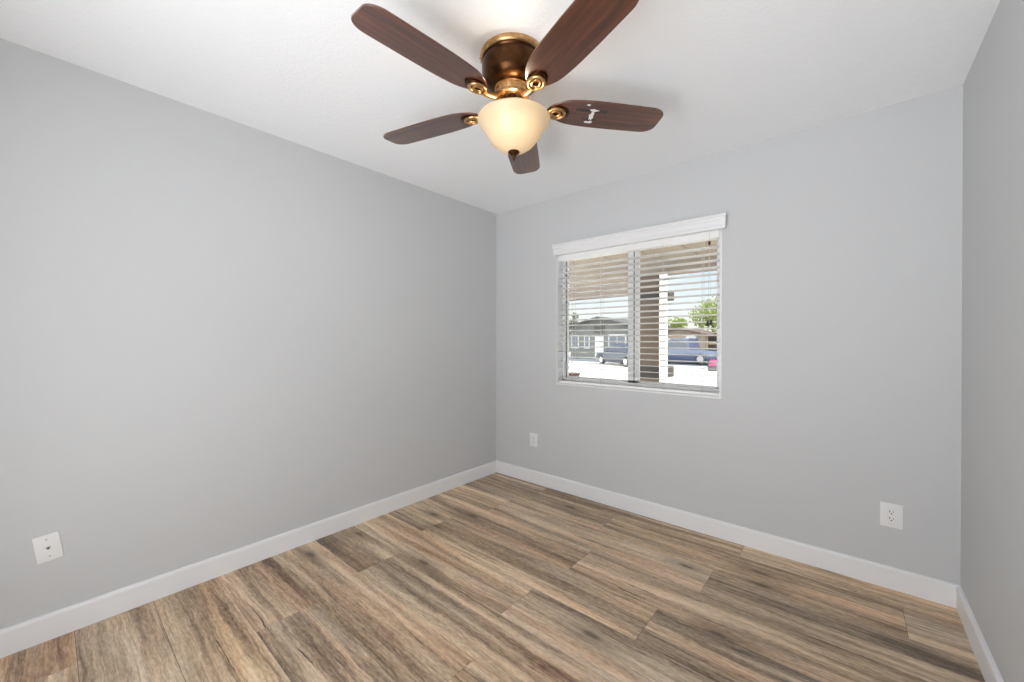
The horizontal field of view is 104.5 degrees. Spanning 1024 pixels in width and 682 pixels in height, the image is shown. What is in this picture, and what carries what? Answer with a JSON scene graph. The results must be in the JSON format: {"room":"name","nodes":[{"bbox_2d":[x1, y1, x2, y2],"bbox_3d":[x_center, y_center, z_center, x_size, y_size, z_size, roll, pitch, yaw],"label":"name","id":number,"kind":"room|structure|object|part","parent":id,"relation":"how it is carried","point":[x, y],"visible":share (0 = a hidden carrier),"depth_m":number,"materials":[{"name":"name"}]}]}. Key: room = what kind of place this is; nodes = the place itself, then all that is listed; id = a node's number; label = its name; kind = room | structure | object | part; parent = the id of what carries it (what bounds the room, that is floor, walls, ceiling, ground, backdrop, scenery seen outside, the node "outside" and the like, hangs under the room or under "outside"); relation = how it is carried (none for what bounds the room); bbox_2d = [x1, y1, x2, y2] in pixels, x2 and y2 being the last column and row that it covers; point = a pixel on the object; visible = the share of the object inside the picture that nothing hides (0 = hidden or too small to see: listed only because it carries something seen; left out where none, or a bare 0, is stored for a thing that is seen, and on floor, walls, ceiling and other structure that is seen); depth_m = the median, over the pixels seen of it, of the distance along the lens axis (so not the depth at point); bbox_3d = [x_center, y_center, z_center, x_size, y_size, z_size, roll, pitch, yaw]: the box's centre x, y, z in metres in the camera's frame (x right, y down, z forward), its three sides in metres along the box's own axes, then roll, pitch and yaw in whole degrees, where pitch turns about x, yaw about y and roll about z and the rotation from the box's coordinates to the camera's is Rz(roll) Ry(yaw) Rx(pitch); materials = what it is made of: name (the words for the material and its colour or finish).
{"room":"empty bedroom","nodes":[
{"label":"empty bedroom","id":0,"kind":"room"},
{"bbox_2d":[0,38,495,628],"bbox_3d":[-1.277,0.025,2.526,0.120,2.442,3.620,0,0,40],"label":"wall","id":1,"kind":"structure","parent":0,"point":[219,335],"depth_m":2.02,"materials":[{"name":"grey paint"}]},
{"bbox_2d":[32,531,63,564],"bbox_3d":[-1.935,0.863,1.655,0.014,0.122,0.088,0,0,40],"label":"jack plate","id":2,"kind":"object","parent":1,"relation":"attached to","point":[47,547],"visible":1,"depth_m":1.65,"materials":[{"name":"white plastic"}]},
{"bbox_2d":[0,461,495,657],"bbox_3d":[-1.277,1.190,2.428,0.015,0.108,3.464,0,0,40],"label":"baseboard","id":3,"kind":"structure","parent":1,"relation":"attached to","point":[26,634],"depth_m":2.03,"materials":[{"name":"white paint"}]},
{"bbox_2d":[0,472,984,681],"bbox_3d":[-0.111,1.323,1.537,3.147,0.150,3.620,0,0,40],"label":"floor","id":4,"kind":"structure","parent":0,"point":[495,577],"depth_m":1.80,"materials":[{"name":"brown wood"}]},
{"bbox_2d":[0,0,999,213],"bbox_3d":[-0.110,-1.252,1.526,3.147,0.120,3.620,0,0,40],"label":"ceiling","id":5,"kind":"structure","parent":0,"point":[723,75],"depth_m":1.72,"materials":[{"name":"white paint"}]},
{"bbox_2d":[351,0,662,173],"bbox_3d":[-0.035,-0.975,1.635,1.289,0.435,1.251,0,0,40],"label":"ceiling fan","id":6,"kind":"object","parent":5,"relation":"hanging from","point":[515,66],"visible":1,"depth_m":1.54,"materials":[{"name":"brown wood"}]},
{"bbox_3d":[-0.285,-0.983,1.364,0.160,0.006,0.511,11,7,43],"label":"blade","id":7,"kind":"part","parent":6,"relation":"part of","materials":[{"name":"brown wood"}]},
{"bbox_3d":[-0.370,-0.985,1.841,0.511,0.006,0.160,0,8,26],"label":"blade","id":8,"kind":"part","parent":6,"relation":"part of","materials":[{"name":"brown wood"}]},
{"bbox_3d":[-0.178,-0.978,1.748,0.100,0.014,0.072,0,0,26],"label":"bracket plate","id":9,"kind":"part","parent":6,"relation":"part of","materials":[{"name":"brown metal"}]},
{"bbox_3d":[-0.137,-0.977,1.518,0.072,0.014,0.100,0,0,44],"label":"bracket plate","id":10,"kind":"part","parent":6,"relation":"part of","materials":[{"name":"brown metal"}]},
{"bbox_3d":[0.008,-0.861,1.662,0.305,0.142,0.305,0,0,40],"label":"lamp shade","id":11,"kind":"part","parent":6,"relation":"part of","materials":[{"name":"beige glass"}]},
{"bbox_3d":[0.056,-0.986,2.069,0.160,0.007,0.511,-8,-1,8],"label":"blade","id":12,"kind":"part","parent":6,"relation":"part of","materials":[{"name":"brown wood"}]},
{"bbox_3d":[0.093,-0.977,1.487,0.072,0.014,0.100,0,0,-28],"label":"bracket plate","id":13,"kind":"part","parent":6,"relation":"part of","materials":[{"name":"brown metal"}]},
{"bbox_3d":[0.195,-0.978,1.696,0.100,0.014,0.072,0,0,-10],"label":"bracket plate","id":14,"kind":"part","parent":6,"relation":"part of","materials":[{"name":"brown metal"}]},
{"bbox_3d":[0.194,-0.983,1.298,0.160,0.006,0.511,8,-4,-28],"label":"blade","id":15,"kind":"part","parent":6,"relation":"part of","materials":[{"name":"brown wood"}]},
{"bbox_3d":[0.405,-0.984,1.734,0.511,0.006,0.160,0,-7,-10],"label":"blade","id":16,"kind":"part","parent":6,"relation":"part of","materials":[{"name":"brown wood"}]},
{"bbox_2d":[496,85,962,584],"bbox_3d":[1.018,0.025,2.856,2.947,2.442,0.140,0,0,40],"label":"wall","id":17,"kind":"structure","parent":0,"point":[842,237],"depth_m":2.25,"materials":[{"name":"grey paint"}]},
{"bbox_2d":[530,432,537,446],"bbox_3d":[0.190,0.864,3.467,0.084,0.116,0.009,0,0,40],"label":"wall outlet","id":18,"kind":"object","parent":17,"relation":"attached to","point":[533,436],"visible":1,"depth_m":3.46,"materials":[{"name":"white plastic"}]},
{"bbox_2d":[557,229,721,398],"bbox_3d":[0.893,-0.189,2.958,1.247,1.106,0.142,0,0,40],"label":"window","id":19,"kind":"structure","parent":17,"relation":"in","point":[563,355],"depth_m":2.98,"materials":[{"name":"white plastic"}]},
{"bbox_3d":[0.695,-0.193,3.180,0.589,1.040,0.020,0,0,40],"label":"sash","id":20,"kind":"part","parent":19,"relation":"part of","materials":[{"name":"glass"}]},
{"bbox_2d":[552,213,725,395],"bbox_3d":[0.859,-0.219,2.894,1.289,1.138,0.131,0,0,40],"label":"window blind","id":21,"kind":"object","parent":19,"relation":"attached to","point":[706,228],"visible":0.94,"depth_m":2.84,"materials":[{"name":"white paint"}]},
{"bbox_3d":[0.507,-0.166,3.242,0.007,1.005,0.055,0,0,40],"label":"ladder cord","id":22,"kind":"part","parent":21,"relation":"part of","materials":[{"name":"white fabric"}]},
{"bbox_3d":[0.701,-0.165,3.077,0.007,1.005,0.055,0,0,40],"label":"ladder cord","id":23,"kind":"part","parent":21,"relation":"part of","materials":[{"name":"white fabric"}]},
{"bbox_3d":[0.868,0.340,2.937,1.222,0.020,0.050,0,0,40],"label":"rail","id":24,"kind":"part","parent":21,"relation":"part of","materials":[{"name":"white plastic"}]},
{"bbox_3d":[1.063,-0.164,2.769,0.007,1.005,0.055,0,0,40],"label":"ladder cord","id":25,"kind":"part","parent":21,"relation":"part of","materials":[{"name":"white fabric"}]},
{"bbox_3d":[1.268,-0.411,2.546,0.020,0.568,0.002,0,0,40],"label":"lift cord","id":26,"kind":"part","parent":21,"relation":"part of","materials":[{"name":"white fabric"}]},
{"bbox_3d":[1.150,-0.191,2.793,0.590,1.040,0.020,0,0,40],"label":"sash","id":27,"kind":"part","parent":19,"relation":"part of","materials":[{"name":"glass"}]},
{"bbox_2d":[496,460,960,607],"bbox_3d":[0.968,1.190,2.801,2.947,0.108,0.015,0,0,40],"label":"baseboard","id":28,"kind":"structure","parent":17,"relation":"attached to","point":[942,592],"depth_m":2.35,"materials":[{"name":"white paint"}]},
{"bbox_2d":[880,501,902,529],"bbox_3d":[1.913,0.880,1.999,0.085,0.121,0.009,0,0,40],"label":"wall outlet","id":29,"kind":"object","parent":17,"relation":"attached to","point":[891,515],"visible":1,"depth_m":2.00,"materials":[{"name":"white plastic"}]},
{"bbox_2d":[887,508,895,522],"bbox_3d":[1.911,0.880,1.997,0.033,0.067,0.004,0,0,40],"label":"receptacle","id":30,"kind":"object","parent":29,"relation":"attached to","point":[891,512],"depth_m":2.00,"materials":[{"name":"grey plastic"}]},
{"bbox_2d":[961,0,1023,681],"bbox_3d":[1.057,0.034,0.537,0.120,2.442,3.620,0,0,40],"label":"wall","id":31,"kind":"structure","parent":0,"point":[992,400],"depth_m":1.43,"materials":[{"name":"grey paint"}]},
{"bbox_2d":[956,586,1003,681],"bbox_3d":[0.955,1.199,0.526,0.015,0.108,3.465,0,0,40],"label":"baseboard","id":32,"kind":"structure","parent":31,"relation":"attached to","point":[990,672],"depth_m":1.55,"materials":[{"name":"white paint"}]},
{"label":"outside","id":33,"kind":"structure","parent":0,"visible":0},
{"bbox_3d":[43.410,1.509,77.995,250.000,0.200,110.500,0,0,40],"label":"yard","id":34,"kind":"structure","parent":33,"visible":0},
{"bbox_2d":[569,312,578,329],"bbox_3d":[11.044,-1.913,72.233,3.512,6.664,3.783,0,0,40],"label":"tree","id":35,"kind":"object","parent":34,"relation":"on","point":[573,316],"visible":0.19,"depth_m":71.74,"materials":[{"name":"green plant"}]},
{"bbox_2d":[569,316,671,356],"bbox_3d":[11.127,-0.382,40.726,7.300,3.850,9.900,0,0,40],"label":"house","id":36,"kind":"structure","parent":34,"relation":"on","point":[610,321],"depth_m":37.62,"materials":[{"name":"grey"}]},
{"bbox_3d":[6.188,0.072,39.019,0.640,1.110,0.020,0,0,40],"label":"pane","id":37,"kind":"part","parent":36,"relation":"part of","materials":[{"name":"grey"}]},
{"bbox_3d":[7.196,0.077,38.159,0.390,1.110,0.020,0,0,40],"label":"pane","id":38,"kind":"part","parent":36,"relation":"part of","materials":[{"name":"grey"}]},
{"bbox_3d":[8.230,0.531,37.332,0.900,2.050,0.070,0,0,40],"label":"door","id":39,"kind":"part","parent":36,"relation":"part of","materials":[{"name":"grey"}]},
{"bbox_2d":[594,325,604,332],"bbox_3d":[8.228,-1.174,37.321,1.100,0.760,0.060,0,0,40],"label":"attic vent","id":40,"kind":"object","parent":36,"relation":"attached to","point":[596,327],"depth_m":37.29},
{"bbox_3d":[9.574,0.111,36.132,1.540,1.260,0.020,0,0,40],"label":"pane","id":41,"kind":"part","parent":36,"relation":"part of","materials":[{"name":"grey"}]},
{"bbox_2d":[667,317,687,327],"bbox_3d":[20.128,-0.804,48.330,3.575,4.659,2.813,0,0,-30],"label":"tree","id":42,"kind":"object","parent":34,"relation":"on","point":[677,318],"visible":0.3,"depth_m":47.79,"materials":[{"name":"green plant"}]},
{"bbox_2d":[667,327,716,347],"bbox_3d":[15.977,0.191,35.937,5.700,2.750,6.900,0,0,40],"label":"house","id":43,"kind":"structure","parent":34,"relation":"on","point":[697,331],"depth_m":33.17,"materials":[{"name":"beige paint"}]},
{"bbox_2d":[688,296,716,331],"bbox_3d":[21.013,-1.668,41.868,4.330,6.437,5.027,0,0,40],"label":"tree","id":44,"kind":"object","parent":34,"relation":"on","point":[707,305],"visible":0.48,"depth_m":41.55,"materials":[{"name":"green plant"}]},
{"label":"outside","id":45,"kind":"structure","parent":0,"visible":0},
{"bbox_2d":[569,358,707,366],"bbox_3d":[5.787,1.684,33.854,190.000,0.170,5.500,0,0,40],"label":"street","id":46,"kind":"structure","parent":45,"point":[677,363],"depth_m":29.86,"materials":[{"name":"grey asphalt"}]},
{"bbox_2d":[667,338,716,363],"bbox_3d":[12.533,0.703,28.824,2.070,1.780,5.275,0,0,-42],"label":"pickup truck","id":47,"kind":"object","parent":46,"relation":"on","point":[669,344],"visible":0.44,"depth_m":27.88,"materials":[{"name":"blue paint"}]},
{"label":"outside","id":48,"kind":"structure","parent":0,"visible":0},
{"bbox_2d":[569,361,716,385],"bbox_3d":[3.881,1.740,16.202,130.000,0.200,23.840,0,0,40],"label":"driveway","id":49,"kind":"structure","parent":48,"point":[580,364],"depth_m":20.44,"materials":[{"name":"concrete"}]},
{"bbox_2d":[569,372,579,375],"bbox_3d":[2.640,1.487,16.826,0.420,0.300,0.280,0,0,40],"label":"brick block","id":50,"kind":"object","parent":49,"relation":"on","point":[570,374],"visible":0.49,"depth_m":16.78,"materials":[{"name":"brown brick"}]},
{"bbox_2d":[569,280,627,300],"bbox_3d":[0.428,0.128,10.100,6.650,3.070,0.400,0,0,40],"label":"carport","id":51,"kind":"object","parent":49,"relation":"on","point":[620,285],"visible":0.02,"depth_m":8.63,"materials":[{"name":"brown paint"}]},
{"bbox_2d":[596,343,627,366],"bbox_3d":[7.423,0.881,26.218,1.854,1.440,4.710,0,0,-20],"label":"car","id":52,"kind":"object","parent":49,"relation":"on","point":[615,350],"visible":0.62,"depth_m":25.74,"materials":[{"name":"blue paint"}]},
{"bbox_2d":[640,274,673,382],"bbox_3d":[1.680,0.451,4.714,0.418,2.470,0.395,0,0,40],"label":"porch column","id":53,"kind":"structure","parent":49,"relation":"on","point":[648,363],"depth_m":4.60,"materials":[{"name":"brown paint"}]},
{"bbox_2d":[569,239,716,285],"bbox_3d":[0.996,-0.902,4.318,7.410,0.240,2.057,0,0,40],"label":"porch roof","id":54,"kind":"structure","parent":53,"relation":"on","point":[713,242],"depth_m":4.44,"materials":[{"name":"beige paint"}]},
{"bbox_2d":[707,359,716,370],"bbox_3d":[10.892,1.307,21.420,0.680,0.632,0.680,0,0,40],"label":"flower pot","id":55,"kind":"object","parent":49,"relation":"on","point":[710,365],"visible":0.66,"depth_m":21.23,"materials":[{"name":"pink plant"}]},
{"bbox_3d":[10.892,1.473,21.421,0.680,0.300,0.680,0,0,40],"label":"pot","id":56,"kind":"part","parent":55,"relation":"part of","materials":[{"name":"white ceramic"}]}
]}

